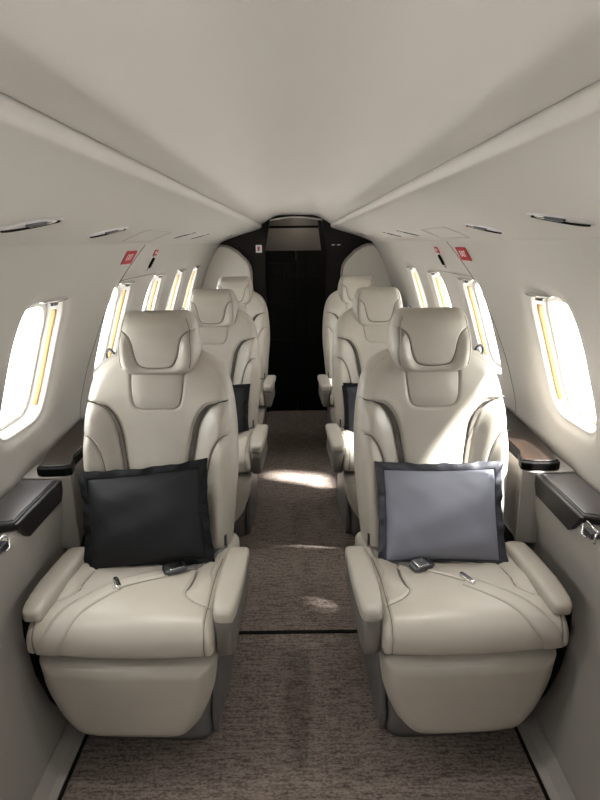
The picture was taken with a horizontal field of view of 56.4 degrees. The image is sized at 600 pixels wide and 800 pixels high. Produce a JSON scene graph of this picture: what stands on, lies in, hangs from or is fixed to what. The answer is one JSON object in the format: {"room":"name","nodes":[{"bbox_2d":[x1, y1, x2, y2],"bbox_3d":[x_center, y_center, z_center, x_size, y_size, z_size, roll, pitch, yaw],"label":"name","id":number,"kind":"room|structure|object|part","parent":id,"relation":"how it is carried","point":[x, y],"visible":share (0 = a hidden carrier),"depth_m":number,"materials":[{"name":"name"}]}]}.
{"room":"aircraft cabin","nodes":[
{"label":"aircraft cabin","id":0,"kind":"room"},
{"bbox_2d":[0,243,219,497],"bbox_3d":[-0.731,-0.072,1.534,0.304,0.740,6.200,-1,16,0],"label":"wall","id":1,"kind":"structure","parent":0,"point":[89,275],"depth_m":1.81,"materials":[{"name":"grey plastic"}]},
{"bbox_2d":[0,218,64,232],"bbox_3d":[-0.507,-0.332,1.062,0.045,0.031,0.154,7,17,25],"label":"outlet","id":2,"kind":"object","parent":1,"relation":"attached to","point":[27,225],"visible":1,"depth_m":1.05,"materials":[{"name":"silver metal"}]},
{"bbox_2d":[0,296,68,430],"bbox_3d":[-0.789,-0.102,1.634,0.204,0.380,0.287,-1,16,0],"label":"window","id":3,"kind":"structure","parent":1,"relation":"in","point":[54,301],"depth_m":1.75,"materials":[{"name":"white plastic"}]},
{"bbox_3d":[-0.827,-0.095,1.635,0.130,0.367,0.282,-1,16,0],"label":"frame","id":4,"kind":"part","parent":3,"relation":"part of","materials":[{"name":"white plastic"}]},
{"bbox_3d":[-0.717,-0.292,1.637,0.056,0.016,0.160,-1,16,0],"label":"shade handle","id":5,"kind":"part","parent":3,"relation":"part of","materials":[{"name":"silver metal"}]},
{"bbox_2d":[0,501,85,799],"bbox_3d":[-0.759,0.610,1.725,0.152,0.705,6.200,-1,16,0],"label":"panel","id":6,"kind":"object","parent":1,"relation":"attached to","point":[32,727],"depth_m":1.45,"materials":[{"name":"grey plastic"}]},
{"bbox_2d":[0,534,10,553],"bbox_3d":[-0.721,0.352,1.336,0.032,0.041,0.067,-1,16,0],"label":"latch","id":7,"kind":"object","parent":6,"relation":"attached to","point":[5,546],"visible":1,"depth_m":1.35,"materials":[{"name":"silver metal"}]},
{"bbox_2d":[0,480,62,535],"bbox_3d":[-0.769,0.309,1.527,0.122,0.068,0.308,-1,16,0],"label":"armrest","id":8,"kind":"object","parent":6,"relation":"on","point":[25,506],"visible":1,"depth_m":1.53,"materials":[{"name":"black leather"}]},
{"bbox_2d":[31,721,84,799],"bbox_3d":[-0.659,0.924,1.815,0.046,0.050,6.200,-1,16,0],"label":"baseboard","id":9,"kind":"structure","parent":6,"relation":"attached to","point":[50,786],"depth_m":1.53,"materials":[{"name":"grey plastic"}]},
{"bbox_2d":[57,734,87,799],"bbox_3d":[-0.632,0.945,1.821,0.009,0.006,6.200,-1,16,0],"label":"trim","id":10,"kind":"structure","parent":9,"relation":"attached to","point":[86,735],"depth_m":1.55,"materials":[{"name":"black"}]},
{"bbox_2d":[21,417,84,547],"bbox_3d":[-0.762,0.245,2.014,0.150,0.272,0.647,-1,16,0],"label":"console","id":11,"kind":"object","parent":1,"relation":"attached to","point":[64,461],"visible":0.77,"depth_m":1.73,"materials":[{"name":"grey plastic"}]},
{"bbox_3d":[-0.762,0.121,1.965,0.132,0.006,0.594,-1,16,0],"label":"walnut lid","id":12,"kind":"part","parent":11,"relation":"part of","materials":[{"name":"brown wood"}]},
{"bbox_2d":[87,227,128,237],"bbox_3d":[-0.526,-0.461,1.539,0.045,0.032,0.154,7,17,25],"label":"outlet","id":13,"kind":"object","parent":1,"relation":"attached to","point":[111,231],"visible":1,"depth_m":1.53,"materials":[{"name":"silver metal"}]},
{"bbox_2d":[94,280,135,370],"bbox_3d":[-0.794,-0.301,2.341,0.204,0.380,0.287,-1,16,0],"label":"window","id":14,"kind":"structure","parent":1,"relation":"in","point":[127,283],"depth_m":2.46,"materials":[{"name":"white plastic"}]},
{"bbox_3d":[-0.831,-0.295,2.343,0.130,0.367,0.282,-1,16,0],"label":"frame","id":15,"kind":"part","parent":14,"relation":"part of","materials":[{"name":"white plastic"}]},
{"bbox_3d":[-0.722,-0.492,2.345,0.056,0.016,0.160,-1,16,0],"label":"shade handle","id":16,"kind":"part","parent":14,"relation":"part of","materials":[{"name":"silver metal"}]},
{"bbox_2d":[80,245,154,408],"bbox_3d":[-0.683,-0.333,2.391,0.180,0.636,0.748,3,16,11],"label":"hatch","id":17,"kind":"object","parent":1,"relation":"attached to","point":[145,245],"visible":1,"depth_m":2.13,"materials":[{"name":"grey plastic"}]},
{"bbox_2d":[120,251,136,264],"bbox_3d":[-0.640,-0.534,2.100,0.032,0.048,0.132,-1,16,0],"label":"exit sign","id":18,"kind":"object","parent":1,"relation":"attached to","point":[129,256],"visible":1,"depth_m":2.09,"materials":[{"name":"red plastic"}]},
{"bbox_2d":[0,92,261,245],"bbox_3d":[-0.486,-0.506,1.413,0.410,0.223,6.200,-1,16,0],"label":"overhead panel","id":19,"kind":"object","parent":1,"relation":"attached to","point":[49,168],"depth_m":0.99,"materials":[{"name":"grey plastic"}]},
{"bbox_2d":[147,250,158,270],"bbox_3d":[-0.655,-0.618,2.481,0.054,0.093,0.060,-1,16,0],"label":"handle","id":20,"kind":"object","parent":1,"relation":"attached to","point":[155,251],"visible":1,"depth_m":2.48,"materials":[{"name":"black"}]},
{"bbox_3d":[-0.657,-0.609,2.484,0.010,0.055,0.024,30,13,-8],"label":"lever","id":21,"kind":"part","parent":20,"relation":"part of","materials":[{"name":"black plastic"}]},
{"bbox_2d":[144,273,165,309],"bbox_3d":[-0.798,-0.459,2.899,0.204,0.380,0.287,-1,16,0],"label":"window","id":22,"kind":"structure","parent":1,"relation":"in","point":[160,275],"depth_m":3.00,"materials":[{"name":"white"}]},
{"bbox_3d":[-0.835,-0.452,2.901,0.130,0.367,0.282,-1,16,0],"label":"frame","id":23,"kind":"part","parent":22,"relation":"part of","materials":[{"name":"white plastic"}]},
{"bbox_2d":[165,268,186,309],"bbox_3d":[-0.801,-0.613,3.448,0.204,0.380,0.287,-1,16,0],"label":"window","id":24,"kind":"structure","parent":1,"relation":"in","point":[182,269],"depth_m":3.57,"materials":[{"name":"white"}]},
{"bbox_2d":[172,231,196,238],"bbox_3d":[-0.517,-0.741,2.510,0.026,0.034,0.188,7,17,25],"label":"outlet","id":25,"kind":"object","parent":1,"relation":"attached to","point":[186,234],"visible":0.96,"depth_m":2.50,"materials":[{"name":"silver metal"}]},
{"bbox_2d":[183,265,200,308],"bbox_3d":[-0.805,-0.765,3.987,0.204,0.380,0.287,-1,16,0],"label":"window","id":26,"kind":"structure","parent":1,"relation":"in","point":[196,266],"depth_m":4.12,"materials":[{"name":"white"}]},
{"bbox_2d":[190,233,209,238],"bbox_3d":[-0.520,-0.858,2.924,0.026,0.034,0.188,7,17,25],"label":"outlet","id":27,"kind":"object","parent":1,"relation":"attached to","point":[207,233],"visible":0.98,"depth_m":2.91,"materials":[{"name":"silver metal"}]},
{"bbox_2d":[265,218,325,398],"bbox_3d":[-0.025,-0.791,4.795,1.040,1.780,0.380,-1,16,0],"label":"wall","id":28,"kind":"structure","parent":0,"point":[288,234],"depth_m":4.79,"materials":[{"name":"beige"}]},
{"bbox_3d":[-0.032,-1.343,4.827,1.000,0.265,0.020,-1,16,0],"label":"panel","id":29,"kind":"part","parent":28,"relation":"part of","materials":[{"name":"beige"}]},
{"bbox_3d":[-0.035,-1.593,4.756,1.000,0.215,0.020,-1,16,0],"label":"panel","id":30,"kind":"part","parent":28,"relation":"part of","materials":[{"name":"grey plastic"}]},
{"bbox_2d":[220,215,371,411],"bbox_3d":[-0.024,-0.709,4.595,1.900,1.730,0.050,-1,16,0],"label":"wall","id":31,"kind":"structure","parent":0,"point":[246,243],"depth_m":4.44,"materials":[{"name":"black"}]},
{"bbox_2d":[202,245,252,288],"bbox_3d":[-0.615,-0.552,4.586,0.481,1.386,0.060,-1,16,0],"label":"trim","id":32,"kind":"structure","parent":31,"relation":"attached to","point":[226,261],"depth_m":4.42,"materials":[{"name":"beige"}]},
{"bbox_2d":[256,245,261,252],"bbox_3d":[-0.326,-1.197,4.434,0.048,0.058,0.006,-1,16,0],"label":"placard","id":33,"kind":"object","parent":31,"relation":"attached to","point":[258,247],"visible":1,"depth_m":4.43,"materials":[{"name":"white plastic"}]},
{"bbox_2d":[265,250,325,410],"bbox_3d":[-0.026,-0.553,4.659,0.492,1.335,0.022,-1,16,0],"label":"door","id":34,"kind":"structure","parent":31,"relation":"in","point":[296,353],"depth_m":4.63,"materials":[{"name":"black wood"}]},
{"bbox_3d":[-0.031,-1.418,4.375,0.412,0.034,0.012,-1,16,0],"label":"arch trim","id":35,"kind":"part","parent":31,"relation":"part of","materials":[{"name":"grey plastic"}]},
{"bbox_2d":[340,243,391,286],"bbox_3d":[0.570,-0.566,4.590,0.481,1.386,0.060,-1,16,0],"label":"partition panel","id":36,"kind":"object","parent":31,"relation":"attached to","point":[365,259],"depth_m":4.42,"materials":[{"name":"grey plastic"}]},
{"bbox_2d":[0,0,599,223],"bbox_3d":[-0.011,-0.572,1.397,0.600,0.070,6.200,-1,16,0],"label":"ceiling","id":37,"kind":"structure","parent":0,"point":[265,110],"depth_m":0.65,"materials":[{"name":"grey plastic"}]},
{"bbox_2d":[62,399,545,799],"bbox_3d":[0.003,0.887,2.068,1.380,0.030,6.700,-1,16,0],"label":"floor","id":38,"kind":"structure","parent":0,"point":[299,721],"depth_m":1.68,"materials":[{"name":"carpet"}]},
{"bbox_2d":[22,310,248,739],"bbox_3d":[-0.438,0.367,1.663,0.582,1.199,0.676,0,16,2],"label":"seat","id":39,"kind":"object","parent":38,"relation":"on","point":[124,652],"visible":0.84,"depth_m":1.52,"materials":[{"name":"leather"}]},
{"bbox_3d":[-0.666,0.495,1.542,0.067,0.053,0.312,0,16,2],"label":"armrest","id":40,"kind":"part","parent":39,"relation":"part of","materials":[{"name":"leather"}]},
{"bbox_2d":[26,533,239,658],"bbox_3d":[-0.446,0.527,1.619,0.474,0.116,0.504,0,16,2],"label":"seat cushion","id":41,"kind":"object","parent":39,"relation":"on","point":[169,610],"depth_m":1.41,"materials":[{"name":"leather"}]},
{"bbox_2d":[79,458,214,569],"bbox_3d":[-0.454,0.351,1.660,0.403,0.323,0.173,-2,16,-5],"label":"throw pillow","id":42,"kind":"object","parent":39,"relation":"on","point":[153,515],"visible":0.99,"depth_m":1.61,"materials":[{"name":"black fabric"}]},
{"bbox_3d":[-0.440,0.168,1.797,0.484,0.650,0.310,0,16,2],"label":"backrest","id":43,"kind":"part","parent":39,"relation":"part of","materials":[{"name":"leather"}]},
{"bbox_3d":[-0.355,0.469,1.590,0.040,0.004,0.037,-9,18,-27],"label":"buckle lid","id":44,"kind":"part","parent":39,"relation":"part of","materials":[{"name":"silver metal"}]},
{"bbox_3d":[-0.185,0.491,1.525,0.067,0.053,0.312,0,16,2],"label":"armrest","id":45,"kind":"part","parent":39,"relation":"part of","materials":[{"name":"leather"}]},
{"bbox_2d":[179,289,267,536],"bbox_3d":[-0.445,0.064,2.788,0.582,1.173,0.676,0,16,2],"label":"seat","id":46,"kind":"object","parent":38,"relation":"on","point":[228,333],"visible":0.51,"depth_m":2.84,"materials":[{"name":"leather"}]},
{"bbox_3d":[-0.448,-0.148,2.919,0.484,0.650,0.310,0,16,2],"label":"backrest","id":47,"kind":"part","parent":46,"relation":"part of","materials":[{"name":"leather"}]},
{"bbox_2d":[232,384,249,432],"bbox_3d":[-0.434,0.052,2.787,0.384,0.265,0.164,-2,16,-6],"label":"throw pillow","id":48,"kind":"object","parent":46,"relation":"on","point":[241,391],"visible":0.12,"depth_m":2.78,"materials":[{"name":"black fabric"}]},
{"bbox_2d":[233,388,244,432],"bbox_3d":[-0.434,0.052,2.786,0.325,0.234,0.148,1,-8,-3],"label":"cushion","id":49,"kind":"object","parent":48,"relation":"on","point":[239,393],"depth_m":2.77,"materials":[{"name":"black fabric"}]},
{"bbox_2d":[238,423,257,472],"bbox_3d":[-0.453,0.210,2.740,0.474,0.116,0.504,0,16,2],"label":"seat cushion","id":50,"kind":"object","parent":46,"relation":"on","point":[246,463],"depth_m":2.53,"materials":[{"name":"leather"}]},
{"bbox_3d":[-0.192,0.175,2.647,0.067,0.053,0.312,0,16,2],"label":"armrest","id":51,"kind":"part","parent":46,"relation":"part of","materials":[{"name":"leather"}]},
{"bbox_2d":[217,276,275,436],"bbox_3d":[-0.452,-0.227,3.818,0.582,1.173,0.676,0,16,2],"label":"seat","id":52,"kind":"object","parent":38,"relation":"on","point":[249,301],"visible":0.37,"depth_m":3.87,"materials":[{"name":"leather"}]},
{"bbox_3d":[-0.455,-0.439,3.949,0.484,0.650,0.310,0,16,2],"label":"backrest","id":53,"kind":"part","parent":52,"relation":"part of","materials":[{"name":"leather"}]},
{"bbox_2d":[259,379,264,405],"bbox_3d":[-0.460,-0.080,3.770,0.474,0.116,0.504,0,16,2],"label":"seat cushion","id":54,"kind":"object","parent":52,"relation":"on","point":[262,381],"depth_m":3.55,"materials":[{"name":"leather"}]},
{"bbox_3d":[-0.199,-0.116,3.676,0.067,0.053,0.312,0,16,2],"label":"armrest","id":55,"kind":"part","parent":52,"relation":"part of","materials":[{"name":"leather"}]},
{"bbox_2d":[239,629,357,634],"bbox_3d":[0.003,0.865,2.087,1.264,0.003,0.016,-1,16,0],"label":"trim","id":56,"kind":"structure","parent":38,"relation":"on","point":[354,630],"depth_m":2.08,"materials":[{"name":"black"}]},
{"bbox_2d":[317,275,373,423],"bbox_3d":[0.405,-0.237,3.821,0.582,1.173,0.676,-1,16,-3],"label":"seat","id":57,"kind":"object","parent":38,"relation":"on","point":[339,301],"visible":0.3,"depth_m":3.87,"materials":[{"name":"leather"}]},
{"bbox_3d":[0.157,-0.119,3.676,0.067,0.053,0.312,-1,16,-3],"label":"armrest","id":58,"kind":"part","parent":57,"relation":"part of","materials":[{"name":"leather"}]},
{"bbox_2d":[328,378,333,404],"bbox_3d":[0.417,-0.090,3.773,0.474,0.116,0.504,-1,16,-3],"label":"seat cushion","id":59,"kind":"object","parent":57,"relation":"on","point":[330,386],"depth_m":3.56,"materials":[{"name":"leather"}]},
{"bbox_3d":[0.401,-0.449,3.951,0.484,0.650,0.310,-1,16,-3],"label":"backrest","id":60,"kind":"part","parent":57,"relation":"part of","materials":[{"name":"leather"}]},
{"bbox_2d":[325,287,411,535],"bbox_3d":[0.412,0.054,2.791,0.582,1.173,0.676,-1,16,-3],"label":"seat","id":61,"kind":"object","parent":38,"relation":"on","point":[360,332],"visible":0.44,"depth_m":2.84,"materials":[{"name":"leather"}]},
{"bbox_3d":[0.164,0.171,2.646,0.067,0.053,0.312,-1,16,-3],"label":"armrest","id":62,"kind":"part","parent":61,"relation":"part of","materials":[{"name":"leather"}]},
{"bbox_2d":[334,423,354,470],"bbox_3d":[0.424,0.201,2.743,0.474,0.116,0.504,-1,16,-3],"label":"seat cushion","id":63,"kind":"object","parent":61,"relation":"on","point":[346,445],"depth_m":2.53,"materials":[{"name":"leather"}]},
{"bbox_2d":[342,383,357,431],"bbox_3d":[0.396,0.043,2.788,0.380,0.268,0.163,0,16,2],"label":"throw pillow","id":64,"kind":"object","parent":61,"relation":"on","point":[349,390],"visible":0.15,"depth_m":2.78,"materials":[{"name":"grey fabric"}]},
{"bbox_2d":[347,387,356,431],"bbox_3d":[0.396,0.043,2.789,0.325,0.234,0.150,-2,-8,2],"label":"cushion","id":65,"kind":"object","parent":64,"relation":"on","point":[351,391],"depth_m":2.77,"materials":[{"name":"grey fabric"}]},
{"bbox_3d":[0.407,-0.158,2.922,0.484,0.650,0.310,-1,16,-3],"label":"backrest","id":66,"kind":"part","parent":61,"relation":"part of","materials":[{"name":"leather"}]},
{"bbox_2d":[345,307,571,736],"bbox_3d":[0.419,0.357,1.666,0.582,1.199,0.676,-1,16,-3],"label":"seat","id":67,"kind":"object","parent":38,"relation":"on","point":[448,648],"visible":0.89,"depth_m":1.53,"materials":[{"name":"leather"}]},
{"bbox_3d":[0.171,0.487,1.525,0.067,0.053,0.312,-1,16,-3],"label":"armrest","id":68,"kind":"part","parent":67,"relation":"part of","materials":[{"name":"leather"}]},
{"bbox_3d":[0.345,0.461,1.593,0.040,0.004,0.037,-8,17,-24],"label":"buckle lid","id":69,"kind":"part","parent":67,"relation":"part of","materials":[{"name":"silver metal"}]},
{"bbox_3d":[0.415,0.158,1.800,0.484,0.650,0.310,-1,16,-3],"label":"backrest","id":70,"kind":"part","parent":67,"relation":"part of","materials":[{"name":"leather"}]},
{"bbox_2d":[374,460,508,563],"bbox_3d":[0.416,0.340,1.659,0.392,0.298,0.174,1,16,5],"label":"throw pillow","id":71,"kind":"object","parent":67,"relation":"on","point":[439,512],"visible":0.98,"depth_m":1.62,"materials":[{"name":"grey fabric"}]},
{"bbox_2d":[355,531,568,654],"bbox_3d":[0.432,0.517,1.622,0.474,0.116,0.504,-1,16,-3],"label":"seat cushion","id":72,"kind":"object","parent":67,"relation":"on","point":[426,607],"depth_m":1.42,"materials":[{"name":"leather"}]},
{"bbox_3d":[0.653,0.480,1.548,0.067,0.053,0.312,-1,16,-3],"label":"armrest","id":73,"kind":"part","parent":67,"relation":"part of","materials":[{"name":"leather"}]},
{"bbox_2d":[372,239,599,492],"bbox_3d":[0.719,-0.088,1.538,0.304,0.740,6.200,-1,16,0],"label":"wall","id":74,"kind":"structure","parent":0,"point":[568,271],"depth_m":1.81,"materials":[{"name":"grey plastic"}]},
{"bbox_2d":[381,231,402,236],"bbox_3d":[0.480,-0.869,2.927,0.026,0.034,0.188,-8,17,-25],"label":"outlet","id":75,"kind":"object","parent":74,"relation":"attached to","point":[381,231],"visible":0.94,"depth_m":2.91,"materials":[{"name":"silver metal"}]},
{"bbox_2d":[395,229,420,235],"bbox_3d":[0.483,-0.752,2.513,0.026,0.034,0.188,-8,17,-25],"label":"outlet","id":76,"kind":"object","parent":74,"relation":"attached to","point":[407,232],"visible":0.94,"depth_m":2.50,"materials":[{"name":"silver metal"}]},
{"bbox_2d":[406,266,427,307],"bbox_3d":[0.764,-0.631,3.453,0.204,0.380,0.287,-1,16,0],"label":"window","id":77,"kind":"structure","parent":74,"relation":"in","point":[410,267],"depth_m":3.57,"materials":[{"name":"white"}]},
{"bbox_2d":[427,270,449,306],"bbox_3d":[0.767,-0.476,2.905,0.204,0.380,0.287,-1,16,0],"label":"window","id":78,"kind":"structure","parent":74,"relation":"in","point":[432,272],"depth_m":3.01,"materials":[{"name":"white"}]},
{"bbox_3d":[0.805,-0.471,2.906,0.130,0.367,0.282,-1,16,0],"label":"frame","id":79,"kind":"part","parent":78,"relation":"part of","materials":[{"name":"white plastic"}]},
{"bbox_2d":[434,247,445,267],"bbox_3d":[0.624,-0.632,2.486,0.054,0.093,0.060,-1,16,0],"label":"handle","id":80,"kind":"object","parent":74,"relation":"attached to","point":[435,248],"visible":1,"depth_m":2.48,"materials":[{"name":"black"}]},
{"bbox_3d":[0.626,-0.624,2.488,0.010,0.055,0.024,-31,14,8],"label":"lever","id":81,"kind":"part","parent":80,"relation":"part of","materials":[{"name":"black plastic"}]},
{"bbox_2d":[421,227,469,237],"bbox_3d":[0.519,-0.605,2.030,0.086,0.034,0.371,-1,16,0],"label":"door","id":82,"kind":"structure","parent":74,"relation":"in","point":[441,227],"depth_m":1.90,"materials":[{"name":"grey plastic"}]},
{"bbox_2d":[455,247,471,260],"bbox_3d":[0.613,-0.549,2.104,0.032,0.048,0.132,-1,16,0],"label":"exit sign","id":83,"kind":"object","parent":74,"relation":"attached to","point":[462,252],"visible":1,"depth_m":2.10,"materials":[{"name":"red plastic"}]},
{"bbox_2d":[330,80,599,240],"bbox_3d":[0.464,-0.517,1.416,0.410,0.223,6.200,-1,16,0],"label":"overhead panel","id":84,"kind":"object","parent":74,"relation":"attached to","point":[548,162],"depth_m":0.97,"materials":[{"name":"grey plastic"}]},
{"bbox_2d":[438,242,515,412],"bbox_3d":[0.659,-0.348,2.396,0.180,0.636,0.748,-4,16,-12],"label":"hatch","id":85,"kind":"object","parent":74,"relation":"attached to","point":[447,242],"visible":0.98,"depth_m":2.14,"materials":[{"name":"grey plastic"}]},
{"bbox_2d":[457,277,500,365],"bbox_3d":[0.771,-0.319,2.346,0.204,0.380,0.287,-1,16,0],"label":"window","id":86,"kind":"structure","parent":74,"relation":"in","point":[464,279],"depth_m":2.47,"materials":[{"name":"white plastic"}]},
{"bbox_3d":[0.695,-0.508,2.350,0.056,0.016,0.160,-1,16,0],"label":"shade handle","id":87,"kind":"part","parent":86,"relation":"part of","materials":[{"name":"silver metal"}]},
{"bbox_3d":[0.808,-0.313,2.348,0.130,0.367,0.282,-1,16,0],"label":"frame","id":88,"kind":"part","parent":86,"relation":"part of","materials":[{"name":"white plastic"}]},
{"bbox_2d":[463,223,504,233],"bbox_3d":[0.504,-0.473,1.543,0.045,0.032,0.154,-8,17,-25],"label":"outlet","id":89,"kind":"object","parent":74,"relation":"attached to","point":[479,227],"visible":1,"depth_m":1.53,"materials":[{"name":"silver metal"}]},
{"bbox_2d":[503,408,575,542],"bbox_3d":[0.748,0.227,2.019,0.162,0.272,0.647,-1,16,0],"label":"console","id":90,"kind":"object","parent":74,"relation":"attached to","point":[529,456],"visible":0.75,"depth_m":1.74,"materials":[{"name":"grey"}]},
{"bbox_3d":[0.745,0.103,1.970,0.144,0.006,0.594,-1,16,0],"label":"walnut lid","id":91,"kind":"part","parent":90,"relation":"part of","materials":[{"name":"brown wood"}]},
{"bbox_2d":[503,495,599,799],"bbox_3d":[0.761,0.592,1.731,0.152,0.705,6.200,-1,16,0],"label":"wall panel","id":92,"kind":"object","parent":74,"relation":"attached to","point":[568,715],"depth_m":1.46,"materials":[{"name":"grey plastic"}]},
{"bbox_2d":[517,712,576,799],"bbox_3d":[0.667,0.909,1.819,0.046,0.050,6.200,-1,16,0],"label":"baseboard","id":93,"kind":"structure","parent":92,"relation":"attached to","point":[557,787],"depth_m":1.53,"materials":[{"name":"grey plastic"}]},
{"bbox_2d":[514,726,549,799],"bbox_3d":[0.641,0.930,1.825,0.009,0.006,6.200,-1,16,0],"label":"trim","id":94,"kind":"structure","parent":93,"relation":"attached to","point":[543,789],"depth_m":1.54,"materials":[{"name":"black"}]},
{"bbox_2d":[535,474,599,529],"bbox_3d":[0.765,0.291,1.532,0.122,0.068,0.308,-1,16,0],"label":"pad","id":95,"kind":"object","parent":92,"relation":"on","point":[571,499],"visible":0.98,"depth_m":1.53,"materials":[{"name":"black leather"}]},
{"bbox_2d":[581,521,599,544],"bbox_3d":[0.719,0.326,1.373,0.032,0.041,0.067,-1,16,0],"label":"latch","id":96,"kind":"object","parent":92,"relation":"attached to","point":[592,532],"visible":1,"depth_m":1.36,"materials":[{"name":"silver metal"}]},
{"bbox_2d":[524,291,595,423],"bbox_3d":[0.776,-0.120,1.639,0.204,0.380,0.287,-1,16,0],"label":"window","id":97,"kind":"structure","parent":74,"relation":"in","point":[538,296],"depth_m":1.75,"materials":[{"name":"white plastic"}]},
{"bbox_3d":[0.699,-0.309,1.642,0.056,0.016,0.160,-1,16,0],"label":"shade handle","id":98,"kind":"part","parent":97,"relation":"part of","materials":[{"name":"silver metal"}]},
{"bbox_3d":[0.813,-0.114,1.641,0.130,0.367,0.282,-1,16,0],"label":"frame","id":99,"kind":"part","parent":97,"relation":"part of","materials":[{"name":"white plastic"}]},
{"bbox_2d":[527,213,595,226],"bbox_3d":[0.492,-0.344,1.065,0.045,0.031,0.154,-8,18,-26],"label":"outlet","id":100,"kind":"object","parent":74,"relation":"attached to","point":[567,220],"visible":1,"depth_m":1.05,"materials":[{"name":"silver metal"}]},
{"label":"outside","id":101,"kind":"structure","parent":0,"visible":0},
{"bbox_2d":[0,285,595,424],"bbox_3d":[0.028,2.695,0.760,120.000,0.200,120.000,-1,16,0],"label":"windows","id":102,"kind":"structure","parent":101,"point":[571,348],"depth_m":13.97,"materials":[{"name":"white glass"}]}
]}

